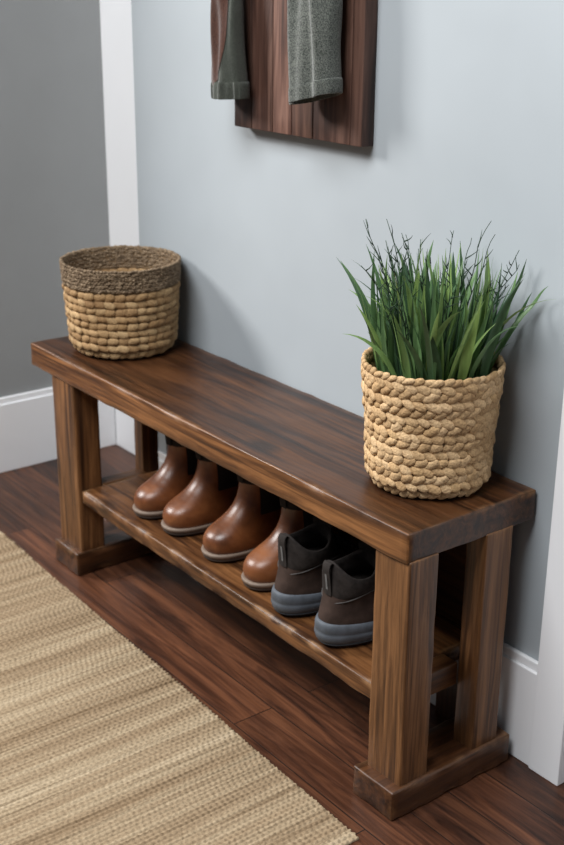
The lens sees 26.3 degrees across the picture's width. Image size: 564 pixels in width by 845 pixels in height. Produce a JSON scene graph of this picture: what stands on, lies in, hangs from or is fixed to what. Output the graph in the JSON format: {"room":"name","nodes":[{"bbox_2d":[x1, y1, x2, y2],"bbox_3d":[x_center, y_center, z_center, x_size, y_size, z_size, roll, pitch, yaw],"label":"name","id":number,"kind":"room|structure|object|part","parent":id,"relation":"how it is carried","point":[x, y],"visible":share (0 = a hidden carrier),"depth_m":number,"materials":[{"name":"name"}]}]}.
{"room":"home entryway","nodes":[
{"label":"home entryway","id":0,"kind":"room"},
{"bbox_2d":[0,0,115,430],"bbox_3d":[-0.761,-1.059,2.746,0.720,2.500,0.106,-15,25,-35],"label":"wall","id":1,"kind":"structure","parent":0,"point":[54,194],"depth_m":2.99,"materials":[{"name":"grey paint"}]},
{"bbox_2d":[0,387,115,472],"bbox_3d":[-0.740,0.038,3.098,0.706,0.200,0.014,-15,25,-35],"label":"baseboard","id":2,"kind":"structure","parent":1,"relation":"attached to","point":[27,419],"depth_m":3.15,"materials":[{"name":"white paint"}]},
{"bbox_2d":[99,0,138,245],"bbox_3d":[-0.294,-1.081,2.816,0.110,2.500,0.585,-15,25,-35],"label":"door trim","id":3,"kind":"structure","parent":0,"point":[115,15],"depth_m":2.99,"materials":[{"name":"white paint"}]},
{"bbox_2d":[115,409,134,454],"bbox_3d":[-0.312,0.029,3.131,0.014,0.200,0.452,-15,25,-35],"label":"baseboard","id":4,"kind":"structure","parent":3,"relation":"attached to","point":[125,438],"depth_m":3.27,"materials":[{"name":"white paint"}]},
{"bbox_2d":[0,442,563,844],"bbox_3d":[-0.662,0.803,1.396,4.300,0.050,5.000,-15,25,-35],"label":"floor","id":5,"kind":"structure","parent":0,"point":[309,723],"depth_m":2.19,"materials":[{"name":"brown wood"}]},
{"bbox_2d":[0,531,358,844],"bbox_3d":[-0.814,0.511,2.096,1.184,0.007,1.612,-15,25,-35],"label":"jute rug","id":6,"kind":"object","parent":5,"relation":"on","point":[100,745],"visible":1,"depth_m":2.01,"materials":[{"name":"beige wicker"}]},
{"bbox_2d":[31,336,535,820],"bbox_3d":[-0.075,0.194,2.291,0.294,0.482,1.185,-15,25,-35],"label":"bench","id":7,"kind":"object","parent":5,"relation":"on","point":[442,567],"visible":0.83,"depth_m":1.97,"materials":[{"name":"brown wood"}]},
{"bbox_3d":[-0.433,0.082,2.579,0.059,0.385,0.092,-15,25,-35],"label":"leg","id":8,"kind":"part","parent":7,"relation":"part of","materials":[{"name":"brown wood"}]},
{"bbox_2d":[59,245,180,359],"bbox_3d":[-0.332,-0.250,2.511,0.248,0.189,0.249,2,20,4],"label":"woven basket","id":9,"kind":"object","parent":7,"relation":"on","point":[122,302],"visible":1,"depth_m":2.43,"materials":[{"name":"beige wicker"}]},
{"bbox_3d":[-0.349,0.134,2.630,0.111,0.041,0.037,-15,25,-35],"label":"shelf rail","id":10,"kind":"part","parent":7,"relation":"part of","materials":[{"name":"brown wood"}]},
{"bbox_3d":[-0.301,0.045,2.682,0.042,0.385,0.036,-15,25,-35],"label":"leg","id":11,"kind":"part","parent":7,"relation":"part of","materials":[{"name":"brown wood"}]},
{"bbox_2d":[132,435,197,518],"bbox_3d":[-0.211,0.086,2.447,0.208,0.174,0.093,-15,25,-36],"label":"boot","id":12,"kind":"object","parent":7,"relation":"on","point":[178,469],"visible":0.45,"depth_m":2.42,"materials":[{"name":"brown leather"}]},
{"bbox_2d":[161,452,238,535],"bbox_3d":[-0.145,0.113,2.375,0.208,0.174,0.093,-15,25,-35],"label":"boot","id":13,"kind":"object","parent":7,"relation":"on","point":[213,488],"visible":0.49,"depth_m":2.35,"materials":[{"name":"brown leather"}]},
{"bbox_2d":[201,475,280,561],"bbox_3d":[-0.061,0.152,2.273,0.208,0.174,0.093,-15,25,-36],"label":"boot","id":14,"kind":"object","parent":7,"relation":"on","point":[254,514],"visible":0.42,"depth_m":2.24,"materials":[{"name":"brown leather"}]},
{"bbox_2d":[82,471,460,697],"bbox_3d":[-0.047,0.262,2.279,0.244,0.034,0.925,-15,25,-35],"label":"shelf","id":15,"kind":"object","parent":7,"relation":"attached to","point":[112,499],"depth_m":2.15,"materials":[{"name":"brown wood"}]},
{"bbox_2d":[241,497,337,590],"bbox_3d":[0.019,0.191,2.168,0.208,0.174,0.093,-14,25,-34],"label":"boot","id":16,"kind":"object","parent":7,"relation":"on","point":[260,567],"visible":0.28,"depth_m":2.13,"materials":[{"name":"brown leather"}]},
{"bbox_2d":[271,515,358,615],"bbox_3d":[0.075,0.231,2.091,0.225,0.153,0.107,-15,26,-37],"label":"sneaker","id":17,"kind":"object","parent":7,"relation":"on","point":[296,590],"visible":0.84,"depth_m":2.04,"materials":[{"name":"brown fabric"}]},
{"bbox_3d":[0.049,0.111,2.303,0.015,0.236,0.988,-15,25,-35],"label":"panel","id":18,"kind":"part","parent":7,"relation":"part of","materials":[{"name":"brown wood"}]},
{"bbox_2d":[314,541,375,646],"bbox_3d":[0.148,0.267,1.997,0.225,0.153,0.107,-15,25,-35],"label":"sneaker","id":19,"kind":"object","parent":7,"relation":"on","point":[345,615],"visible":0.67,"depth_m":1.94,"materials":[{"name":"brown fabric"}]},
{"bbox_3d":[0.181,0.365,1.831,0.059,0.385,0.076,-15,25,-35],"label":"leg","id":20,"kind":"part","parent":7,"relation":"part of","materials":[{"name":"brown wood"}]},
{"bbox_2d":[361,347,505,499],"bbox_3d":[0.227,-0.005,1.857,0.224,0.200,0.222,14,24,33],"label":"woven basket","id":21,"kind":"object","parent":7,"relation":"on","point":[430,439],"visible":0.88,"depth_m":1.78,"materials":[{"name":"beige wicker"}]},
{"bbox_2d":[337,219,554,380],"bbox_3d":[0.204,-0.174,1.779,0.267,0.254,0.341,-15,25,-35],"label":"grass plant","id":22,"kind":"object","parent":21,"relation":"in","point":[419,329],"visible":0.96,"depth_m":1.76,"materials":[{"name":"green plant"}]},
{"bbox_3d":[0.231,0.405,1.914,0.098,0.041,0.036,-15,25,-35],"label":"shelf rail","id":23,"kind":"part","parent":7,"relation":"part of","materials":[{"name":"brown wood"}]},
{"bbox_3d":[0.312,0.435,2.056,0.016,0.197,0.122,-15,25,-35],"label":"post","id":24,"kind":"part","parent":7,"relation":"part of","materials":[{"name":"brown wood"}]},
{"bbox_3d":[0.316,0.337,1.909,0.059,0.385,0.042,-15,25,-35],"label":"leg","id":25,"kind":"part","parent":7,"relation":"part of","materials":[{"name":"brown wood"}]},
{"bbox_2d":[131,0,563,660],"bbox_3d":[0.175,-0.799,2.068,0.260,2.500,1.255,-15,25,-35],"label":"wall","id":26,"kind":"structure","parent":0,"point":[468,135],"depth_m":1.97,"materials":[{"name":"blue paint"}]},
{"bbox_2d":[235,0,377,146],"bbox_3d":[0.033,-0.760,2.027,0.028,0.547,0.358,-15,25,-35],"label":"board","id":27,"kind":"object","parent":26,"relation":"attached to","point":[347,118],"visible":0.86,"depth_m":2.07,"materials":[{"name":"brown wood"}]},
{"bbox_2d":[210,0,249,99],"bbox_3d":[-0.096,-0.782,2.119,0.060,0.422,0.087,-15,25,-35],"label":"jacket","id":28,"kind":"object","parent":27,"relation":"hanging from","point":[229,78],"visible":1,"depth_m":2.14,"materials":[{"name":"green fabric"}]},
{"bbox_3d":[-0.106,-0.787,2.108,0.073,0.393,0.033,13,24,31],"label":"sleeve panel","id":29,"kind":"part","parent":28,"relation":"part of","materials":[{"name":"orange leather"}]},
{"bbox_2d":[287,0,342,104],"bbox_3d":[0.054,-0.715,1.928,0.069,0.415,0.113,-15,25,-35],"label":"coat","id":30,"kind":"object","parent":27,"relation":"hanging from","point":[314,27],"visible":1,"depth_m":1.94,"materials":[{"name":"grey fabric"}]},
{"bbox_2d":[158,450,537,764],"bbox_3d":[0.044,0.306,2.408,0.014,0.190,1.211,-15,25,-35],"label":"baseboard","id":31,"kind":"structure","parent":26,"relation":"attached to","point":[519,670],"depth_m":1.98,"materials":[{"name":"white paint"}]},
{"bbox_2d":[528,393,563,785],"bbox_3d":[0.438,-0.457,1.585,0.018,2.200,0.062,-15,25,-35],"label":"trim","id":32,"kind":"structure","parent":26,"relation":"attached to","point":[546,756],"depth_m":1.89,"materials":[{"name":"white paint"}]}
]}

